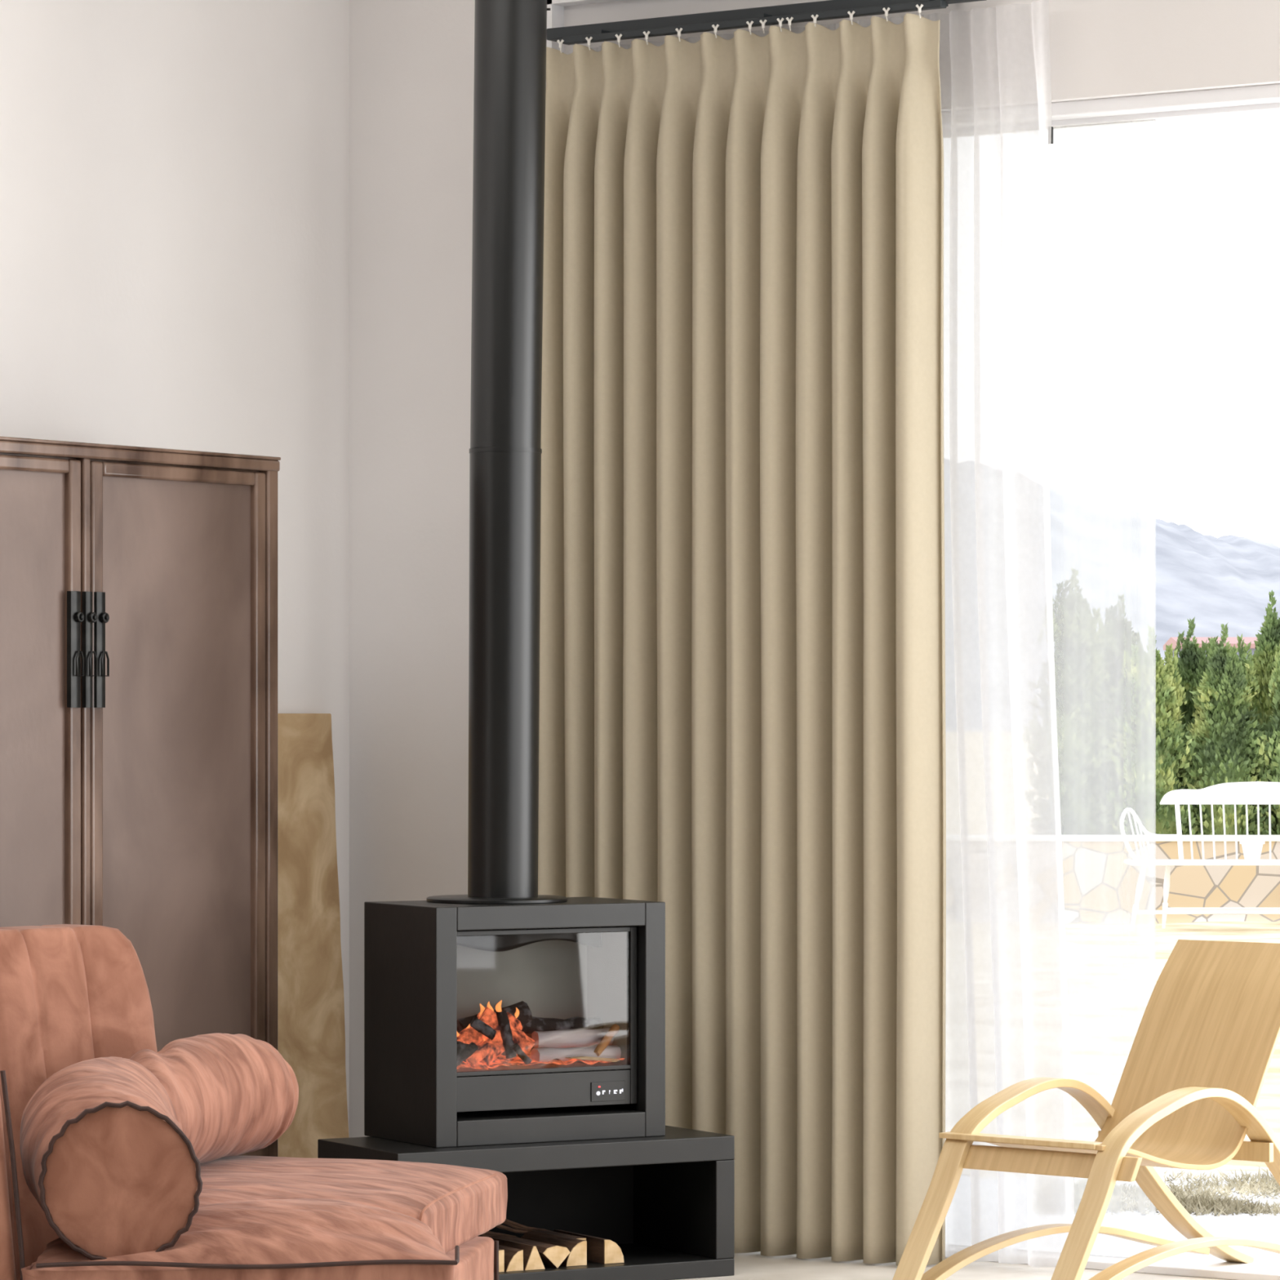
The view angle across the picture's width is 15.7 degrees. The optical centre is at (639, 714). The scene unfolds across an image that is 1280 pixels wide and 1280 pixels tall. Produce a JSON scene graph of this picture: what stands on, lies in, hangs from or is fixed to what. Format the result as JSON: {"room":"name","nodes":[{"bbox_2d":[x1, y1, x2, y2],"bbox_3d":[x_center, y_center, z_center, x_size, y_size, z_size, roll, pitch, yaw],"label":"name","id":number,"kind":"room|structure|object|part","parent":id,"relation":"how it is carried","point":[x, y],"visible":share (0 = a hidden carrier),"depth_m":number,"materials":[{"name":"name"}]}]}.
{"room":"living room","nodes":[
{"label":"living room","id":0,"kind":"room"},
{"bbox_2d":[0,0,349,1137],"bbox_3d":[-4.536,-0.600,7.130,0.200,3.900,13.180,0,0,34],"label":"wall","id":1,"kind":"structure","parent":0,"point":[175,174],"depth_m":12.02,"materials":[{"name":"paint"}]},
{"bbox_2d":[349,0,1279,1137],"bbox_3d":[3.147,-0.600,10.068,9.700,3.900,0.250,0,0,34],"label":"wall","id":2,"kind":"structure","parent":0,"point":[411,62],"depth_m":12.44,"materials":[{"name":"paint"}]},
{"bbox_2d":[546,0,624,53],"bbox_3d":[3.331,-1.786,9.746,8.636,0.372,0.080,0,0,34],"label":"trim","id":3,"kind":"structure","parent":2,"relation":"attached to","point":[555,16],"depth_m":12.09,"materials":[{"name":"white paint"}]},
{"bbox_2d":[546,0,986,44],"bbox_3d":[0.311,-1.751,11.684,1.279,0.052,0.169,0,0,34],"label":"rail","id":4,"kind":"object","parent":2,"relation":"attached to","point":[829,9],"visible":0.86,"depth_m":11.66,"materials":[{"name":"black metal"}]},
{"bbox_2d":[556,39,564,53],"bbox_3d":[-0.204,-1.719,11.924,0.021,0.034,0.009,0,0,34],"label":"curtain hook","id":5,"kind":"object","parent":4,"relation":"hanging from","point":[557,41],"visible":1,"depth_m":11.92,"materials":[{"name":"white plastic"}]},
{"bbox_2d":[585,36,592,50],"bbox_3d":[-0.130,-1.719,11.875,0.021,0.034,0.009,0,0,34],"label":"curtain hook","id":6,"kind":"object","parent":4,"relation":"hanging from","point":[586,37],"visible":1,"depth_m":11.87,"materials":[{"name":"white plastic"}]},
{"bbox_2d":[614,33,622,47],"bbox_3d":[-0.054,-1.719,11.824,0.021,0.034,0.009,0,0,34],"label":"curtain hook","id":7,"kind":"object","parent":4,"relation":"hanging from","point":[620,34],"visible":1,"depth_m":11.82,"materials":[{"name":"white plastic"}]},
{"bbox_2d":[643,31,650,44],"bbox_3d":[0.017,-1.719,11.776,0.021,0.034,0.009,0,0,34],"label":"curtain hook","id":8,"kind":"object","parent":4,"relation":"hanging from","point":[644,32],"visible":1,"depth_m":11.77,"materials":[{"name":"white plastic"}]},
{"bbox_2d":[675,27,682,41],"bbox_3d":[0.099,-1.719,11.722,0.021,0.034,0.009,0,0,34],"label":"curtain hook","id":9,"kind":"object","parent":4,"relation":"hanging from","point":[677,28],"visible":1,"depth_m":11.72,"materials":[{"name":"white plastic"}]},
{"bbox_2d":[711,24,719,38],"bbox_3d":[0.190,-1.719,11.661,0.021,0.034,0.009,0,0,34],"label":"curtain hook","id":10,"kind":"object","parent":4,"relation":"hanging from","point":[713,25],"visible":1,"depth_m":11.66,"materials":[{"name":"white plastic"}]},
{"bbox_2d":[537,13,946,1266],"bbox_3d":[0.247,-0.187,11.642,1.156,3.064,0.128,0,0,34],"label":"curtain","id":11,"kind":"object","parent":4,"relation":"hanging from","point":[742,722],"visible":0.88,"depth_m":11.56,"materials":[{"name":"beige fabric"}]},
{"bbox_2d":[746,21,753,35],"bbox_3d":[0.276,-1.719,11.603,0.021,0.034,0.009,0,0,34],"label":"curtain hook","id":12,"kind":"object","parent":4,"relation":"hanging from","point":[747,22],"visible":1,"depth_m":11.60,"materials":[{"name":"white plastic"}]},
{"bbox_2d":[759,19,767,33],"bbox_3d":[0.308,-1.719,11.582,0.021,0.034,0.009,0,0,34],"label":"curtain hook","id":13,"kind":"object","parent":4,"relation":"hanging from","point":[761,20],"visible":1,"depth_m":11.58,"materials":[{"name":"white plastic"}]},
{"bbox_2d":[777,17,784,31],"bbox_3d":[0.350,-1.719,11.553,0.021,0.034,0.009,0,0,34],"label":"curtain hook","id":14,"kind":"object","parent":4,"relation":"hanging from","point":[780,21],"visible":1,"depth_m":11.55,"materials":[{"name":"white plastic"}]},
{"bbox_2d":[786,17,793,31],"bbox_3d":[0.373,-1.719,11.538,0.021,0.034,0.009,0,0,34],"label":"curtain hook","id":15,"kind":"object","parent":4,"relation":"hanging from","point":[787,18],"visible":1,"depth_m":11.53,"materials":[{"name":"white plastic"}]},
{"bbox_2d":[811,13,818,26],"bbox_3d":[0.434,-1.719,11.497,0.021,0.034,0.009,0,0,34],"label":"curtain hook","id":16,"kind":"object","parent":4,"relation":"hanging from","point":[812,15],"visible":1,"depth_m":11.49,"materials":[{"name":"white plastic"}]},
{"bbox_2d":[568,0,1074,1267],"bbox_3d":[0.447,-0.197,11.638,1.525,3.069,0.105,0,0,35],"label":"sheer curtain","id":17,"kind":"object","parent":4,"relation":"hanging from","point":[1007,1024],"visible":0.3,"depth_m":11.33,"materials":[{"name":"white fabric"}]},
{"bbox_2d":[847,10,854,24],"bbox_3d":[0.522,-1.719,11.439,0.021,0.034,0.009,0,0,34],"label":"curtain hook","id":18,"kind":"object","parent":4,"relation":"hanging from","point":[853,11],"visible":1,"depth_m":11.44,"materials":[{"name":"white plastic"}]},
{"bbox_2d":[882,7,890,21],"bbox_3d":[0.605,-1.719,11.383,0.021,0.034,0.009,0,0,34],"label":"curtain hook","id":19,"kind":"object","parent":4,"relation":"hanging from","point":[884,8],"visible":1,"depth_m":11.38,"materials":[{"name":"white plastic"}]},
{"bbox_2d":[915,4,923,17],"bbox_3d":[0.683,-1.719,11.330,0.021,0.034,0.009,0,0,34],"label":"curtain hook","id":20,"kind":"object","parent":4,"relation":"hanging from","point":[919,9],"visible":1,"depth_m":11.33,"materials":[{"name":"white plastic"}]},
{"bbox_2d":[564,0,1279,102],"bbox_3d":[3.371,-1.676,9.752,8.576,0.352,0.025,0,0,34],"label":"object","id":21,"kind":"structure","parent":2,"relation":"attached to","point":[1099,48],"depth_m":11.20,"materials":[{"name":"paint"}]},
{"bbox_2d":[945,83,1279,1279],"bbox_3d":[2.231,-0.075,10.651,5.670,2.850,0.200,0,0,34],"label":"window","id":22,"kind":"structure","parent":2,"relation":"in","point":[1260,99],"depth_m":11.21,"materials":[{"name":"white paint"}]},
{"bbox_3d":[0.620,-0.061,11.747,1.534,2.783,0.006,0,0,34],"label":"glass pane","id":23,"kind":"part","parent":22,"relation":"part of","materials":[{"name":"clear glass"}]},
{"bbox_3d":[2.203,-0.085,10.610,5.670,2.830,0.080,0,0,34],"label":"frame","id":24,"kind":"part","parent":22,"relation":"part of","materials":[{"name":"white paint"}]},
{"bbox_3d":[2.242,-0.085,10.668,5.550,2.830,0.060,0,0,34],"label":"sash frame","id":25,"kind":"part","parent":22,"relation":"part of","materials":[{"name":"white paint"}]},
{"bbox_2d":[676,1251,1228,1279],"bbox_3d":[-0.555,1.410,4.538,9.700,0.120,13.300,0,0,34],"label":"floor","id":26,"kind":"structure","parent":0,"point":[751,1265],"depth_m":11.25,"materials":[{"name":"stone"}]},
{"bbox_2d":[0,435,280,1156],"bbox_3d":[-1.498,0.328,10.958,0.550,1.924,1.435,0,0,34],"label":"wardrobe","id":27,"kind":"object","parent":26,"relation":"on","point":[139,584],"visible":0.73,"depth_m":11.04,"materials":[{"name":"brown paint"}]},
{"bbox_3d":[-1.498,0.223,10.543,0.008,1.566,0.569,0,0,34],"label":"door panel","id":28,"kind":"part","parent":27,"relation":"part of","materials":[{"name":"brown paint"}]},
{"bbox_3d":[-1.492,0.223,10.539,0.027,1.634,0.652,0,0,34],"label":"door","id":29,"kind":"part","parent":27,"relation":"part of","materials":[{"name":"brown paint"}]},
{"bbox_3d":[-1.313,-0.152,10.776,0.012,0.270,0.042,0,0,34],"label":"lock plate","id":30,"kind":"part","parent":27,"relation":"part of","materials":[{"name":"black metal"}]},
{"bbox_3d":[-1.301,-0.119,10.773,0.006,0.059,0.027,0,0,34],"label":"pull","id":31,"kind":"part","parent":27,"relation":"part of","materials":[{"name":"black metal"}]},
{"bbox_3d":[-1.300,0.225,10.825,0.028,1.650,0.026,0,0,34],"label":"post","id":32,"kind":"part","parent":27,"relation":"part of","materials":[{"name":"brown paint"}]},
{"bbox_3d":[-1.287,-0.152,10.815,0.012,0.270,0.028,0,0,34],"label":"lock plate","id":33,"kind":"part","parent":27,"relation":"part of","materials":[{"name":"black metal"}]},
{"bbox_3d":[-1.275,-0.119,10.812,0.006,0.059,0.027,0,0,34],"label":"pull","id":34,"kind":"part","parent":27,"relation":"part of","materials":[{"name":"black metal"}]},
{"bbox_3d":[-1.263,-0.152,10.851,0.012,0.270,0.038,0,0,34],"label":"lock plate","id":35,"kind":"part","parent":27,"relation":"part of","materials":[{"name":"black metal"}]},
{"bbox_3d":[-1.251,-0.119,10.847,0.006,0.059,0.027,0,0,34],"label":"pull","id":36,"kind":"part","parent":27,"relation":"part of","materials":[{"name":"black metal"}]},
{"bbox_3d":[-1.115,0.223,11.116,0.008,1.566,0.570,0,0,34],"label":"door panel","id":37,"kind":"part","parent":27,"relation":"part of","materials":[{"name":"brown paint"}]},
{"bbox_3d":[-1.109,0.223,11.112,0.027,1.634,0.653,0,0,34],"label":"door","id":38,"kind":"part","parent":27,"relation":"part of","materials":[{"name":"brown paint"}]},
{"bbox_3d":[-1.300,1.150,10.825,0.028,0.200,1.391,0,0,34],"label":"skirt rail","id":39,"kind":"part","parent":27,"relation":"part of","materials":[{"name":"brown paint"}]},
{"bbox_3d":[-0.912,0.329,11.402,0.030,1.922,0.042,0,0,34],"label":"corner post","id":40,"kind":"part","parent":27,"relation":"part of","materials":[{"name":"brown paint"}]},
{"bbox_2d":[0,924,507,1279],"bbox_3d":[-1.061,0.893,9.697,1.506,0.854,1.521,0,0,3],"label":"sofa","id":41,"kind":"object","parent":26,"relation":"on","point":[70,994],"visible":0.7,"depth_m":9.62,"materials":[{"name":"fabric"}]},
{"bbox_3d":[-1.513,0.991,9.300,0.510,0.658,0.698,0,0,-11],"label":"backrest","id":42,"kind":"part","parent":41,"relation":"part of","materials":[{"name":"fabric"}]},
{"bbox_3d":[-1.382,0.878,10.041,0.317,0.824,0.875,0,0,34],"label":"backrest","id":43,"kind":"part","parent":41,"relation":"part of","materials":[{"name":"fabric"}]},
{"bbox_2d":[19,1032,298,1260],"bbox_3d":[-1.019,0.879,9.636,0.450,0.376,1.316,0,0,5],"label":"bolster cushion","id":44,"kind":"object","parent":41,"relation":"on","point":[113,1148],"visible":1,"depth_m":9.05,"materials":[{"name":"fabric"}]},
{"bbox_2d":[21,1198,454,1279],"bbox_3d":[-0.778,1.040,9.185,0.837,0.149,0.472,0,0,0],"label":"seat cushion","id":45,"kind":"object","parent":41,"relation":"on","point":[226,1238],"depth_m":8.99,"materials":[{"name":"fabric"}]},
{"bbox_2d":[198,1155,507,1253],"bbox_3d":[-0.678,1.037,9.867,0.833,0.156,1.285,0,0,-6],"label":"seat cushion","id":46,"kind":"object","parent":41,"relation":"on","point":[268,1204],"depth_m":9.52,"materials":[{"name":"fabric"}]},
{"bbox_2d":[277,713,349,1158],"bbox_3d":[-1.008,0.672,12.123,0.102,1.352,0.723,0,0,34],"label":"board","id":47,"kind":"object","parent":26,"relation":"on","point":[311,1029],"visible":0.28,"depth_m":12.30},
{"bbox_2d":[317,1125,734,1279],"bbox_3d":[-0.271,1.181,11.119,0.910,0.337,0.420,0,0,-30],"label":"stand","id":48,"kind":"object","parent":26,"relation":"on","point":[667,1202],"visible":0.54,"depth_m":11.16,"materials":[{"name":"metal"}]},
{"bbox_2d":[480,1234,496,1237],"bbox_3d":[-0.309,1.273,11.229,0.227,0.070,0.012,0,0,-31],"label":"dry twig","id":49,"kind":"object","parent":48,"relation":"on","point":[481,1234],"visible":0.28,"depth_m":11.19,"materials":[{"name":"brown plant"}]},
{"bbox_2d":[483,1231,518,1237],"bbox_3d":[-0.323,1.262,11.217,0.228,0.077,0.012,0,0,-31],"label":"dry twig","id":50,"kind":"object","parent":48,"relation":"on","point":[488,1233],"visible":0.34,"depth_m":11.20,"materials":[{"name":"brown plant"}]},
{"bbox_2d":[498,1248,504,1271],"bbox_3d":[-0.394,1.282,10.991,0.023,0.052,0.260,0,0,-30],"label":"log","id":51,"kind":"object","parent":48,"relation":"on","point":[501,1252],"visible":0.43,"depth_m":10.88,"materials":[{"name":"beige wood"}]},
{"bbox_2d":[498,1244,523,1271],"bbox_3d":[-0.361,1.283,11.015,0.046,0.049,0.270,0,0,-30],"label":"log","id":52,"kind":"object","parent":48,"relation":"on","point":[513,1257],"visible":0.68,"depth_m":10.90,"materials":[{"name":"beige wood"}]},
{"bbox_2d":[495,1224,528,1233],"bbox_3d":[-0.282,1.251,11.237,0.228,0.080,0.012,0,0,-31],"label":"log","id":53,"kind":"object","parent":48,"relation":"on","point":[500,1226],"visible":0.52,"depth_m":11.21,"materials":[{"name":"brown wood"}]},
{"bbox_2d":[483,1235,545,1270],"bbox_3d":[-0.309,1.280,11.034,0.054,0.056,0.250,0,0,-30],"label":"log","id":54,"kind":"object","parent":48,"relation":"on","point":[532,1260],"visible":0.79,"depth_m":10.93,"materials":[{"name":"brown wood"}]},
{"bbox_2d":[364,897,665,1147],"bbox_3d":[-0.301,0.732,11.158,0.622,0.563,0.375,0,0,-30],"label":"wood stove","id":55,"kind":"object","parent":48,"relation":"on","point":[485,1024],"visible":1,"depth_m":11.09,"materials":[{"name":"metal"}]},
{"bbox_2d":[426,0,567,904],"bbox_3d":[-0.345,-1.050,11.185,0.340,3.001,0.340,0,0,34],"label":"flue pipe","id":56,"kind":"object","parent":55,"relation":"on","point":[505,451],"visible":1,"depth_m":11.11,"materials":[{"name":"black metal"}]},
{"bbox_3d":[-0.235,0.894,11.034,0.478,0.082,0.018,0,0,-30],"label":"panel","id":57,"kind":"part","parent":55,"relation":"part of","materials":[{"name":"metal"}]},
{"bbox_3d":[-0.230,0.722,11.036,0.504,0.426,0.020,0,0,-30],"label":"glass frame","id":58,"kind":"part","parent":55,"relation":"part of","materials":[{"name":"glass"}]},
{"bbox_3d":[-0.233,0.681,11.032,0.478,0.320,0.004,0,0,-30],"label":"glass","id":59,"kind":"part","parent":55,"relation":"part of","materials":[{"name":"clear glass"}]},
{"bbox_3d":[-0.077,0.902,11.114,0.093,0.046,0.005,0,0,-30],"label":"control panel","id":60,"kind":"part","parent":55,"relation":"part of","materials":[{"name":"metal"}]},
{"bbox_2d":[493,1234,569,1267],"bbox_3d":[-0.264,1.280,11.072,0.074,0.054,0.270,0,0,-30],"label":"log","id":61,"kind":"object","parent":48,"relation":"on","point":[551,1255],"visible":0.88,"depth_m":10.96,"materials":[{"name":"brown wood"}]},
{"bbox_2d":[520,1230,586,1266],"bbox_3d":[-0.215,1.278,11.117,0.056,0.058,0.260,0,0,-30],"label":"log","id":62,"kind":"object","parent":48,"relation":"on","point":[577,1248],"visible":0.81,"depth_m":11.03,"materials":[{"name":"brown wood"}]},
{"bbox_2d":[502,1222,537,1231],"bbox_3d":[-0.279,1.239,11.236,0.228,0.076,0.012,0,0,-31],"label":"dry twig","id":63,"kind":"object","parent":62,"relation":"on","point":[504,1223],"visible":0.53,"depth_m":11.22,"materials":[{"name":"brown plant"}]},
{"bbox_2d":[504,1218,551,1231],"bbox_3d":[-0.295,1.229,11.223,0.227,0.070,0.012,0,0,-31],"label":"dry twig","id":64,"kind":"object","parent":62,"relation":"on","point":[506,1220],"visible":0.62,"depth_m":11.22,"materials":[{"name":"brown wood"}]},
{"bbox_3d":[-0.370,1.190,11.290,0.806,0.237,0.015,0,0,-30],"label":"panel","id":65,"kind":"part","parent":48,"relation":"part of","materials":[{"name":"metal"}]},
{"bbox_2d":[540,1230,586,1240],"bbox_3d":[-0.194,1.280,11.176,0.034,0.056,0.200,0,0,-30],"label":"log","id":66,"kind":"object","parent":48,"relation":"on","point":[544,1231],"visible":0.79,"depth_m":11.16,"materials":[{"name":"brown wood"}]},
{"bbox_2d":[553,1229,623,1263],"bbox_3d":[-0.124,1.278,11.164,0.054,0.058,0.250,0,0,-30],"label":"log","id":67,"kind":"object","parent":48,"relation":"on","point":[602,1251],"visible":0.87,"depth_m":11.06,"materials":[{"name":"brown wood"}]},
{"bbox_2d":[892,939,1279,1279],"bbox_3d":[1.177,0.940,10.610,0.529,0.810,1.402,0,0,41],"label":"lounge chair","id":68,"kind":"object","parent":26,"relation":"on","point":[1188,1090],"visible":1,"depth_m":10.64,"materials":[{"name":"brown wood"}]},
{"bbox_3d":[1.009,1.091,10.756,0.062,0.508,1.402,0,0,41],"label":"frame","id":69,"kind":"part","parent":68,"relation":"part of","materials":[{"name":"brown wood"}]},
{"bbox_3d":[1.323,1.091,10.482,0.062,0.508,1.402,0,0,41],"label":"frame","id":70,"kind":"part","parent":68,"relation":"part of","materials":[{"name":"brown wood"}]},
{"bbox_2d":[1049,487,1279,665],"bbox_3d":[35.000,-21.368,460.000,224.643,51.437,205.414,0,0,34],"label":"mountain","id":71,"kind":"structure","parent":0,"point":[1169,574],"depth_m":456.74},
{"bbox_2d":[1073,1164,1279,1264],"bbox_3d":[5.302,1.435,10.322,15.000,0.110,2.570,0,0,34],"label":"ground","id":72,"kind":"structure","parent":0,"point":[1265,1227],"depth_m":12.53,"materials":[{"name":"white stone"}]},
{"bbox_2d":[1073,1164,1279,1216],"bbox_3d":[1.637,1.359,13.367,1.075,0.042,1.276,0,0,5],"label":"dry grass","id":73,"kind":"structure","parent":72,"relation":"on","point":[1226,1206],"depth_m":13.24,"materials":[{"name":"beige plant"}]},
{"label":"outside","id":74,"kind":"structure","parent":0,"visible":0},
{"label":"ground","id":75,"kind":"structure","parent":74,"visible":0},
{"bbox_2d":[1052,567,1132,835],"bbox_3d":[3.024,0.186,32.071,0.796,2.427,0.773,0,0,9],"label":"cypress tree","id":76,"kind":"object","parent":75,"relation":"on","point":[1082,722],"visible":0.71,"depth_m":31.95,"materials":[{"name":"green plant"}]},
{"bbox_2d":[1094,593,1146,834],"bbox_3d":[3.394,0.353,32.687,0.817,2.095,0.815,0,0,-16],"label":"cypress tree","id":77,"kind":"object","parent":75,"relation":"on","point":[1119,631],"visible":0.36,"depth_m":32.61,"materials":[{"name":"green plant"}]},
{"bbox_2d":[1098,623,1206,835],"bbox_3d":[3.541,0.381,32.108,0.836,2.038,0.887,0,0,20],"label":"cypress tree","id":78,"kind":"object","parent":75,"relation":"on","point":[1148,722],"visible":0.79,"depth_m":31.95,"materials":[{"name":"green plant"}]},
{"bbox_2d":[1171,617,1215,782],"bbox_3d":[3.884,0.352,32.717,0.825,2.095,0.783,0,0,28],"label":"cypress tree","id":79,"kind":"object","parent":75,"relation":"on","point":[1192,663],"visible":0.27,"depth_m":32.60,"materials":[{"name":"green plant"}]},
{"bbox_2d":[1163,636,1258,662],"bbox_3d":[7.560,0.215,60.800,1.200,2.470,1.800,0,0,0],"label":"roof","id":80,"kind":"object","parent":75,"relation":"on","point":[1233,641],"visible":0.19,"depth_m":60.42,"materials":[{"name":"ceramic"}]},
{"bbox_2d":[1178,622,1279,835],"bbox_3d":[4.048,0.377,32.117,0.783,2.046,0.825,0,0,-42],"label":"cypress tree","id":81,"kind":"object","parent":75,"relation":"on","point":[1224,751],"visible":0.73,"depth_m":31.95,"materials":[{"name":"green plant"}]},
{"bbox_2d":[1235,633,1248,668],"bbox_3d":[4.317,0.406,33.307,0.836,1.987,0.887,0,0,38],"label":"cypress tree","id":82,"kind":"object","parent":75,"relation":"on","point":[1240,649],"visible":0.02,"depth_m":33.29,"materials":[{"name":"green plant"}]},
{"bbox_2d":[1244,589,1279,823],"bbox_3d":[4.440,0.257,32.705,0.825,2.285,0.783,0,0,-38],"label":"cypress tree","id":83,"kind":"object","parent":75,"relation":"on","point":[1263,660],"visible":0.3,"depth_m":32.60,"materials":[{"name":"green plant"}]},
{"bbox_2d":[1248,643,1279,835],"bbox_3d":[4.575,0.334,32.095,0.887,2.132,0.836,0,0,-22],"label":"cypress tree","id":84,"kind":"object","parent":75,"relation":"on","point":[1274,737],"visible":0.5,"depth_m":31.97,"materials":[{"name":"green plant"}]},
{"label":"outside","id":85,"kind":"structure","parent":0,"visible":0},
{"bbox_2d":[1065,921,1279,1171],"bbox_3d":[5.000,1.386,21.060,34.000,0.039,19.720,0,0,0],"label":"patio floor","id":86,"kind":"structure","parent":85,"point":[1113,971],"depth_m":23.13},
{"bbox_2d":[1061,835,1279,923],"bbox_3d":[4.000,1.110,31.155,18.000,0.600,0.351,0,0,0],"label":"wall","id":87,"kind":"structure","parent":86,"relation":"on","point":[1099,887],"depth_m":31.00,"materials":[{"name":"stone"}]},
{"bbox_2d":[1120,781,1279,931],"bbox_3d":[4.000,0.907,29.810,1.874,0.951,0.441,0,0,0],"label":"garden bench","id":88,"kind":"object","parent":86,"relation":"on","point":[1257,793],"visible":1,"depth_m":29.95,"materials":[{"name":"white wood"}]},
{"bbox_3d":[3.181,1.167,29.630,0.109,0.430,0.043,0,0,0],"label":"leg","id":89,"kind":"part","parent":88,"relation":"part of","materials":[{"name":"white wood"}]},
{"bbox_3d":[3.271,0.765,29.810,0.123,0.345,0.569,0,0,41],"label":"armrest","id":90,"kind":"part","parent":88,"relation":"part of","materials":[{"name":"white wood"}]},
{"bbox_3d":[3.399,1.167,29.960,0.054,0.427,0.044,0,0,0],"label":"leg","id":91,"kind":"part","parent":88,"relation":"part of","materials":[{"name":"white wood"}]},
{"bbox_3d":[3.486,0.752,29.988,0.030,0.370,0.088,0,0,-21],"label":"post","id":92,"kind":"part","parent":88,"relation":"part of","materials":[{"name":"white wood"}]},
{"bbox_3d":[4.000,0.949,29.800,1.742,0.028,0.420,0,0,0],"label":"seat","id":93,"kind":"part","parent":88,"relation":"part of","materials":[{"name":"white wood"}]},
{"bbox_3d":[4.000,0.505,30.015,1.269,0.148,0.030,0,0,0],"label":"crest rail","id":94,"kind":"part","parent":88,"relation":"part of","materials":[{"name":"white wood"}]},
{"bbox_2d":[1239,839,1265,860],"bbox_3d":[3.937,0.868,29.820,0.164,0.132,0.164,0,0,34],"label":"flower pot","id":95,"kind":"object","parent":88,"relation":"on","point":[1251,848],"visible":1,"depth_m":29.77,"materials":[{"name":"white ceramic"}]},
{"bbox_3d":[3.937,0.883,29.820,0.136,0.100,0.136,0,0,34],"label":"pot","id":96,"kind":"part","parent":95,"relation":"part of","materials":[{"name":"white ceramic"}]}
]}

